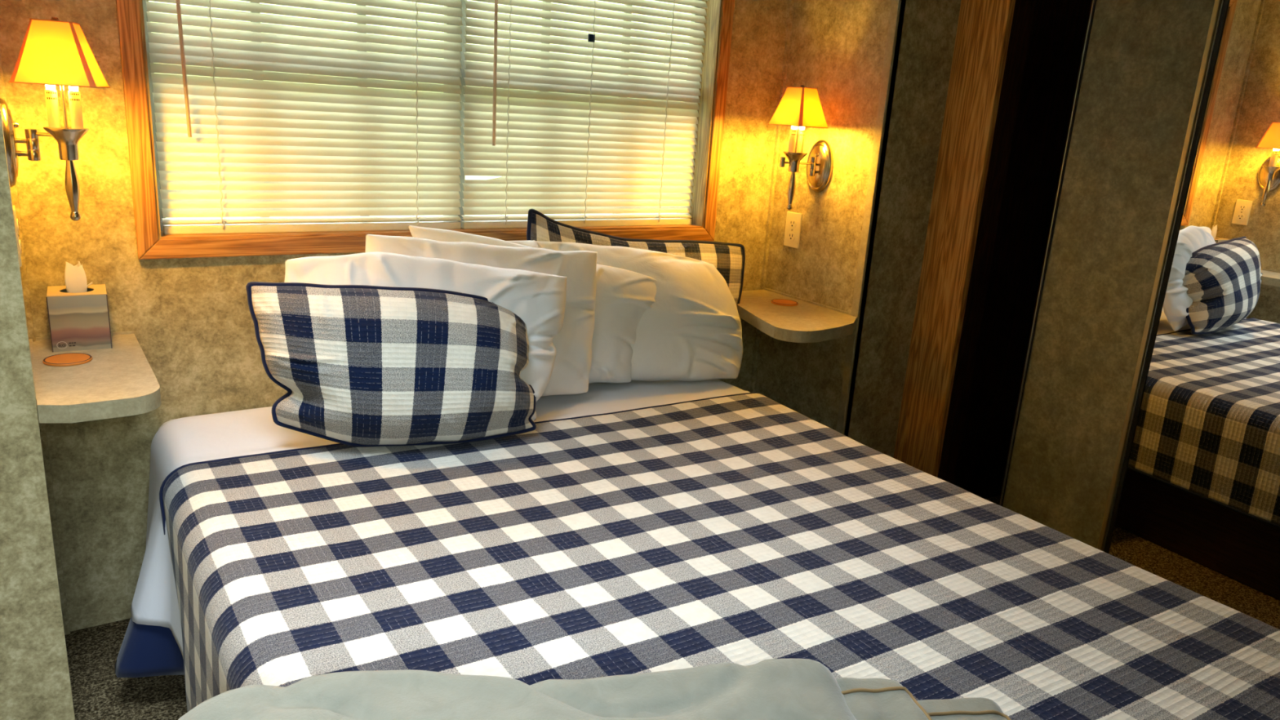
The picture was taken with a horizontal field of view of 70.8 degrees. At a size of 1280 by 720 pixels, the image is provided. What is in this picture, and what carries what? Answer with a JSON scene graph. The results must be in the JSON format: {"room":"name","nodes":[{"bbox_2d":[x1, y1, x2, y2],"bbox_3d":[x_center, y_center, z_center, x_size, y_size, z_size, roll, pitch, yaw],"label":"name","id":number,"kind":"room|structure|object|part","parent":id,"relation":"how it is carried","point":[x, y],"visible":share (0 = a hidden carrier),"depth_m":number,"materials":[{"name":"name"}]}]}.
{"room":"bedroom","nodes":[
{"label":"bedroom","id":0,"kind":"room"},
{"bbox_2d":[0,106,75,719],"bbox_3d":[-1.419,-0.161,1.288,0.872,2.020,0.030,-7,19,-33],"label":"wall","id":1,"kind":"structure","parent":0,"point":[35,684],"depth_m":1.64,"materials":[{"name":"paint"}]},
{"bbox_2d":[0,0,789,631],"bbox_3d":[-0.465,-0.435,2.501,2.205,2.020,0.110,-7,19,-33],"label":"wall","id":2,"kind":"structure","parent":0,"point":[191,320],"depth_m":2.12,"materials":[{"name":"paint"}]},
{"bbox_2d":[0,48,70,635],"bbox_3d":[-1.303,-0.318,1.882,0.012,2.020,0.012,-7,19,-33],"label":"trim","id":3,"kind":"structure","parent":2,"relation":"attached to","point":[14,192],"depth_m":2.02,"materials":[{"name":"paint"}]},
{"bbox_2d":[28,330,160,422],"bbox_3d":[-1.109,0.025,1.823,0.205,0.040,0.495,-7,19,-33],"label":"wall shelf","id":4,"kind":"object","parent":2,"relation":"attached to","point":[120,380],"visible":0.84,"depth_m":1.72,"materials":[{"name":"laminate"}]},
{"bbox_2d":[42,352,92,366],"bbox_3d":[-1.168,-0.001,1.840,0.086,0.006,0.086,-7,19,-33],"label":"coaster","id":5,"kind":"object","parent":4,"relation":"on","point":[68,359],"visible":1,"depth_m":1.83,"materials":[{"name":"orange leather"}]},
{"bbox_2d":[46,261,112,352],"bbox_3d":[-1.207,-0.122,1.937,0.109,0.182,0.108,-6,18,-31],"label":"tissue box","id":6,"kind":"object","parent":4,"relation":"on","point":[78,316],"visible":1,"depth_m":1.91,"materials":[{"name":"cardboard"}]},
{"bbox_3d":[-1.206,-0.149,1.930,0.107,0.002,0.107,-6,18,-31],"label":"box lid","id":7,"kind":"part","parent":6,"relation":"part of","materials":[{"name":"beige cardboard"}]},
{"bbox_2d":[115,0,734,259],"bbox_3d":[-0.444,-0.800,2.384,1.640,0.999,0.121,-7,19,-33],"label":"window","id":8,"kind":"structure","parent":2,"relation":"in","point":[152,242],"depth_m":2.22,"materials":[{"name":"brown wood"}]},
{"bbox_3d":[-0.806,-0.774,2.205,0.750,0.913,0.020,-7,19,-33],"label":"sash frame","id":9,"kind":"part","parent":8,"relation":"part of","materials":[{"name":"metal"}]},
{"bbox_3d":[-0.808,-0.729,2.215,0.694,0.045,0.020,-7,19,-33],"label":"meeting rail","id":10,"kind":"part","parent":8,"relation":"part of","materials":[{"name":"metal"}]},
{"bbox_2d":[145,0,462,234],"bbox_3d":[-0.766,-0.759,2.154,0.728,0.905,0.046,-7,19,-33],"label":"window blind","id":11,"kind":"object","parent":8,"relation":"attached to","point":[329,155],"visible":1,"depth_m":2.19,"materials":[{"name":"white plastic"}]},
{"bbox_3d":[-0.961,-0.728,2.022,0.007,0.870,0.003,-7,19,-33],"label":"ladder cord","id":12,"kind":"part","parent":11,"relation":"part of","materials":[{"name":"white fabric"}]},
{"bbox_3d":[-0.798,-0.336,2.279,0.725,0.020,0.024,-7,19,-33],"label":"rail","id":13,"kind":"part","parent":11,"relation":"part of","materials":[{"name":"white plastic"}]},
{"bbox_3d":[-0.565,-0.774,2.281,0.007,0.870,0.003,-7,19,-33],"label":"ladder cord","id":14,"kind":"part","parent":11,"relation":"part of","materials":[{"name":"white fabric"}]},
{"bbox_3d":[-0.161,-0.804,2.639,0.748,0.045,0.020,-7,19,-33],"label":"meeting rail","id":15,"kind":"part","parent":8,"relation":"part of","materials":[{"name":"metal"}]},
{"bbox_3d":[-0.159,-0.849,2.629,0.804,0.913,0.020,-7,19,-33],"label":"sash frame","id":16,"kind":"part","parent":8,"relation":"part of","materials":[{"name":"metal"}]},
{"bbox_2d":[461,0,707,229],"bbox_3d":[-0.132,-0.833,2.569,0.782,0.905,0.046,-7,19,-33],"label":"window blind","id":17,"kind":"object","parent":8,"relation":"attached to","point":[581,169],"visible":1,"depth_m":2.59,"materials":[{"name":"white plastic"}]},
{"bbox_3d":[-0.351,-0.799,2.421,0.007,0.870,0.003,-7,19,-33],"label":"ladder cord","id":18,"kind":"part","parent":17,"relation":"part of","materials":[{"name":"white fabric"}]},
{"bbox_3d":[-0.164,-0.409,2.694,0.778,0.020,0.024,-7,19,-33],"label":"rail","id":19,"kind":"part","parent":17,"relation":"part of","materials":[{"name":"white plastic"}]},
{"bbox_3d":[-0.137,-0.824,2.562,0.007,0.870,0.003,-7,19,-33],"label":"ladder cord","id":20,"kind":"part","parent":17,"relation":"part of","materials":[{"name":"white fabric"}]},
{"bbox_3d":[0.087,-0.850,2.708,0.007,0.870,0.003,-7,19,-33],"label":"ladder cord","id":21,"kind":"part","parent":17,"relation":"part of","materials":[{"name":"white fabric"}]},
{"bbox_2d":[750,0,794,392],"bbox_3d":[0.440,-0.521,3.023,0.012,2.020,0.012,-7,19,-33],"label":"trim","id":22,"kind":"structure","parent":2,"relation":"attached to","point":[791,5],"depth_m":3.00,"materials":[{"name":"paper"}]},
{"bbox_2d":[65,495,1000,719],"bbox_3d":[0.351,0.957,1.560,3.900,0.050,3.200,-7,19,-33],"label":"floor","id":23,"kind":"structure","parent":0,"point":[92,652],"depth_m":1.98,"materials":[{"name":"carpet"}]},
{"bbox_2d":[158,418,175,430],"bbox_3d":[-0.006,0.571,1.790,1.456,0.524,2.013,-7,19,-33],"label":"bed","id":24,"kind":"object","parent":23,"relation":"on","point":[165,423],"visible":0.07,"depth_m":2.10,"materials":[{"name":"white fabric"}]},
{"bbox_2d":[114,617,184,677],"bbox_3d":[-0.682,0.729,1.381,0.128,0.192,1.970,-7,19,-33],"label":"bed skirt","id":25,"kind":"object","parent":24,"relation":"attached to","point":[145,651],"visible":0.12,"depth_m":1.87,"materials":[{"name":"blue fabric"}]},
{"bbox_2d":[130,379,750,658],"bbox_3d":[-0.396,0.316,2.271,1.576,0.397,0.683,-7,19,-33],"label":"sheet","id":26,"kind":"object","parent":24,"relation":"on","point":[180,442],"visible":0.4,"depth_m":2.01,"materials":[{"name":"white fabric"}]},
{"bbox_2d":[284,251,566,420],"bbox_3d":[-0.473,-0.044,2.080,0.643,0.391,0.177,-1,16,-18],"label":"pillow","id":27,"kind":"object","parent":26,"relation":"on","point":[539,299],"visible":0.29,"depth_m":2.07,"materials":[{"name":"white fabric"}]},
{"bbox_2d":[364,234,597,396],"bbox_3d":[-0.381,-0.098,2.256,0.587,0.412,0.166,-1,16,-18],"label":"pillow","id":28,"kind":"object","parent":26,"relation":"on","point":[572,344],"visible":0.23,"depth_m":2.28,"materials":[{"name":"white fabric"}]},
{"bbox_2d":[407,225,657,383],"bbox_3d":[-0.245,-0.132,2.401,0.718,0.419,0.168,-1,16,-17],"label":"pillow","id":29,"kind":"object","parent":26,"relation":"on","point":[623,296],"visible":0.29,"depth_m":2.42,"materials":[{"name":"white fabric"}]},
{"bbox_2d":[506,240,742,381],"bbox_3d":[-0.063,-0.139,2.527,0.764,0.385,0.231,-1,16,-15],"label":"pillow","id":30,"kind":"object","parent":26,"relation":"on","point":[691,331],"visible":0.46,"depth_m":2.52,"materials":[{"name":"white fabric"}]},
{"bbox_2d":[526,208,745,306],"bbox_3d":[0.028,-0.209,2.679,0.751,0.460,0.156,-5,18,-28],"label":"pillow sham","id":31,"kind":"object","parent":26,"relation":"on","point":[729,259],"visible":0.27,"depth_m":2.71,"materials":[{"name":"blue fabric"}]},
{"bbox_2d":[159,391,1279,719],"bbox_3d":[0.112,0.569,1.609,1.552,0.480,1.672,-7,19,-33],"label":"quilt","id":32,"kind":"object","parent":24,"relation":"on","point":[745,529],"visible":0.92,"depth_m":1.52,"materials":[{"name":"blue fabric"}]},
{"bbox_2d":[245,281,536,447],"bbox_3d":[-0.503,0.017,1.938,0.607,0.353,0.205,-4,17,-25],"label":"pillow sham","id":33,"kind":"object","parent":32,"relation":"on","point":[359,366],"visible":1,"depth_m":1.87,"materials":[{"name":"blue fabric"}]},
{"bbox_2d":[177,658,1011,719],"bbox_3d":[-0.040,0.630,1.008,1.092,0.408,0.473,2,16,-6],"label":"throw blanket","id":34,"kind":"object","parent":32,"relation":"on","point":[771,689],"visible":1,"depth_m":1.09,"materials":[{"name":"white fabric"}]},
{"bbox_2d":[893,0,1093,498],"bbox_3d":[1.626,-0.214,2.202,0.580,2.020,1.870,-6,18,-31],"label":"doorway","id":35,"kind":"object","parent":23,"relation":"on","point":[1016,64],"visible":0.22,"depth_m":2.85,"materials":[{"name":"brown wood"}]},
{"bbox_3d":[1.176,-0.452,2.949,0.550,2.020,0.025,-6,18,-31],"label":"panel","id":36,"kind":"part","parent":35,"relation":"part of","materials":[{"name":"brown wood"}]},
{"bbox_3d":[1.869,-0.235,2.334,0.020,2.020,1.805,-6,18,-31],"label":"panel","id":37,"kind":"part","parent":35,"relation":"part of","materials":[{"name":"brown wood"}]},
{"bbox_2d":[999,0,1214,548],"bbox_3d":[1.240,-0.300,2.335,0.026,1.955,0.387,-6,18,-31],"label":"wall","id":38,"kind":"structure","parent":35,"relation":"attached to","point":[1140,64],"depth_m":2.37,"materials":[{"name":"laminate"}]},
{"bbox_3d":[1.142,-0.350,2.492,0.026,1.955,0.004,-6,18,-31],"label":"edge frame","id":39,"kind":"part","parent":38,"relation":"part of","materials":[{"name":"metal"}]},
{"bbox_3d":[1.145,-0.349,2.490,0.022,1.955,0.003,-6,18,-31],"label":"edge frame","id":40,"kind":"part","parent":38,"relation":"part of","materials":[{"name":"black rubber"}]},
{"bbox_2d":[1097,0,1279,629],"bbox_3d":[1.559,-0.121,1.771,0.039,1.953,1.076,-6,18,-31],"label":"mirror door","id":41,"kind":"structure","parent":35,"relation":"attached to","point":[1193,504],"depth_m":2.11,"materials":[{"name":"clear mirror"}]},
{"bbox_2d":[754,0,906,436],"bbox_3d":[0.575,-0.468,2.864,0.030,2.020,0.440,-7,19,-33],"label":"wall","id":42,"kind":"structure","parent":0,"point":[837,47],"depth_m":2.81,"materials":[{"name":"paint"}]},
{"bbox_2d":[783,211,802,248],"bbox_3d":[0.500,-0.426,2.951,0.009,0.114,0.070,-7,19,-33],"label":"wall outlet","id":43,"kind":"object","parent":42,"relation":"attached to","point":[793,220],"visible":1,"depth_m":2.95,"materials":[{"name":"beige plastic"}]},
{"bbox_2d":[787,231,795,240],"bbox_3d":[0.496,-0.406,2.955,0.003,0.025,0.033,-7,19,-33],"label":"receptacle","id":44,"kind":"object","parent":43,"relation":"attached to","point":[791,235],"depth_m":2.95,"materials":[{"name":"beige plastic"}]},
{"bbox_2d":[788,219,796,227],"bbox_3d":[0.499,-0.446,2.944,0.003,0.025,0.033,-7,19,-33],"label":"receptacle","id":45,"kind":"object","parent":43,"relation":"attached to","point":[792,223],"depth_m":2.94,"materials":[{"name":"beige plastic"}]},
{"bbox_2d":[737,288,856,342],"bbox_3d":[0.427,-0.145,2.798,0.350,0.040,0.522,-7,19,-33],"label":"wall shelf","id":46,"kind":"object","parent":42,"relation":"attached to","point":[806,322],"visible":0.93,"depth_m":2.70,"materials":[{"name":"laminate"}]},
{"bbox_2d":[771,298,798,306],"bbox_3d":[0.463,-0.184,2.884,0.086,0.006,0.086,-7,19,-33],"label":"coaster","id":47,"kind":"object","parent":46,"relation":"on","point":[783,302],"visible":1,"depth_m":2.87,"materials":[{"name":"orange leather"}]},
{"bbox_2d":[768,84,833,209],"bbox_3d":[0.494,-0.643,2.745,0.202,0.370,0.150,-7,19,-33],"label":"wall lamp","id":48,"kind":"object","parent":42,"relation":"attached to","point":[801,106],"visible":1,"depth_m":2.71,"materials":[{"name":"silver metal"}]},
{"bbox_3d":[0.477,-0.719,2.709,0.007,0.188,0.007,7,16,10],"label":"rod","id":49,"kind":"part","parent":48,"relation":"part of","materials":[{"name":"white plastic"}]},
{"bbox_3d":[0.480,-0.757,2.698,0.134,0.110,0.134,-9,20,-39],"label":"lamp shade","id":50,"kind":"part","parent":48,"relation":"part of","materials":[{"name":"beige fabric"}]},
{"bbox_3d":[0.502,-0.603,2.765,0.080,0.006,0.006,-7,19,-35],"label":"swing arm","id":51,"kind":"part","parent":48,"relation":"part of","materials":[{"name":"silver metal"}]},
{"bbox_3d":[0.557,-0.606,2.819,0.023,0.162,0.108,-7,19,-33],"label":"plate","id":52,"kind":"part","parent":48,"relation":"part of","materials":[{"name":"silver metal"}]},
{"bbox_2d":[835,0,901,435],"bbox_3d":[0.678,-0.411,2.687,0.010,2.020,0.028,-7,19,-33],"label":"trim","id":53,"kind":"structure","parent":42,"relation":"attached to","point":[895,4],"depth_m":2.67,"materials":[{"name":"laminate"}]},
{"bbox_2d":[844,0,961,457],"bbox_3d":[0.791,-0.427,2.769,0.271,2.020,0.030,-7,19,-33],"label":"wall","id":54,"kind":"structure","parent":0,"point":[929,30],"depth_m":2.75,"materials":[{"name":"paint"}]},
{"bbox_3d":[-1.211,-0.260,1.695,0.050,2.020,0.440,-7,19,-33],"label":"wall","id":55,"kind":"structure","parent":0,"visible":0},
{"bbox_2d":[12,205,22,266],"bbox_3d":[-1.244,-0.248,1.800,0.009,0.114,0.070,-7,19,-33],"label":"wall outlet","id":56,"kind":"object","parent":55,"relation":"attached to","point":[16,223],"visible":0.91,"depth_m":1.78,"materials":[{"name":"beige plastic"}]},
{"bbox_2d":[16,218,19,232],"bbox_3d":[-1.240,-0.268,1.796,0.003,0.025,0.033,-7,19,-33],"label":"receptacle","id":57,"kind":"object","parent":56,"relation":"attached to","point":[18,229],"depth_m":1.78,"materials":[{"name":"beige plastic"}]},
{"bbox_2d":[18,239,22,253],"bbox_3d":[-1.243,-0.228,1.807,0.003,0.025,0.033,-7,19,-33],"label":"receptacle","id":58,"kind":"object","parent":56,"relation":"attached to","point":[20,242],"depth_m":1.80,"materials":[{"name":"beige plastic"}]},
{"bbox_2d":[0,17,110,221],"bbox_3d":[-1.100,-0.445,1.679,0.192,0.370,0.142,-2,17,-20],"label":"wall lamp","id":59,"kind":"object","parent":55,"relation":"attached to","point":[54,51],"visible":1,"depth_m":1.64,"materials":[{"name":"antique nickel"},{"name":"cream linen"}]},
{"bbox_3d":[-1.177,-0.405,1.684,0.023,0.162,0.108,-7,19,-33],"label":"plate","id":60,"kind":"part","parent":59,"relation":"part of","materials":[{"name":"silver metal"}]},
{"bbox_3d":[-1.165,-0.439,1.682,0.011,0.012,0.012,-7,19,-33],"label":"plate knob","id":61,"kind":"part","parent":59,"relation":"part of","materials":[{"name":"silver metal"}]},
{"bbox_3d":[-1.156,-0.399,1.692,0.031,0.033,0.009,0,16,-15],"label":"hinge arm","id":62,"kind":"part","parent":59,"relation":"part of","materials":[{"name":"silver metal"}]},
{"bbox_3d":[-1.108,-0.423,1.691,0.064,0.006,0.006,3,16,-3],"label":"swing arm","id":63,"kind":"part","parent":59,"relation":"part of","materials":[{"name":"silver metal"}]},
{"bbox_3d":[-1.086,-0.534,1.655,0.028,0.072,0.027,-7,19,-33],"label":"bulb","id":64,"kind":"part","parent":59,"relation":"part of","materials":[{"name":"white glass"}]},
{"bbox_2d":[46,91,56,99],"bbox_3d":[-1.085,-0.487,1.661,0.015,0.013,0.003,-7,19,-33],"label":"print","id":65,"kind":"object","parent":59,"relation":"on","point":[50,95],"depth_m":1.66},
{"bbox_3d":[-1.067,-0.562,1.653,0.134,0.110,0.134,-2,17,-20],"label":"lamp shade","id":66,"kind":"part","parent":59,"relation":"part of","materials":[{"name":"beige fabric"}]},
{"bbox_3d":[-1.069,-0.524,1.664,0.007,0.188,0.007,7,16,10],"label":"rod","id":67,"kind":"part","parent":59,"relation":"part of","materials":[{"name":"silver metal"}]},
{"bbox_3d":[-1.051,-0.535,1.667,0.028,0.072,0.027,-7,19,-33],"label":"bulb","id":68,"kind":"part","parent":59,"relation":"part of","materials":[{"name":"white glass"}]},
{"bbox_2d":[69,93,79,101],"bbox_3d":[-1.050,-0.488,1.673,0.015,0.013,0.003,-7,19,-33],"label":"print","id":69,"kind":"object","parent":59,"relation":"on","point":[73,96],"depth_m":1.67}
]}

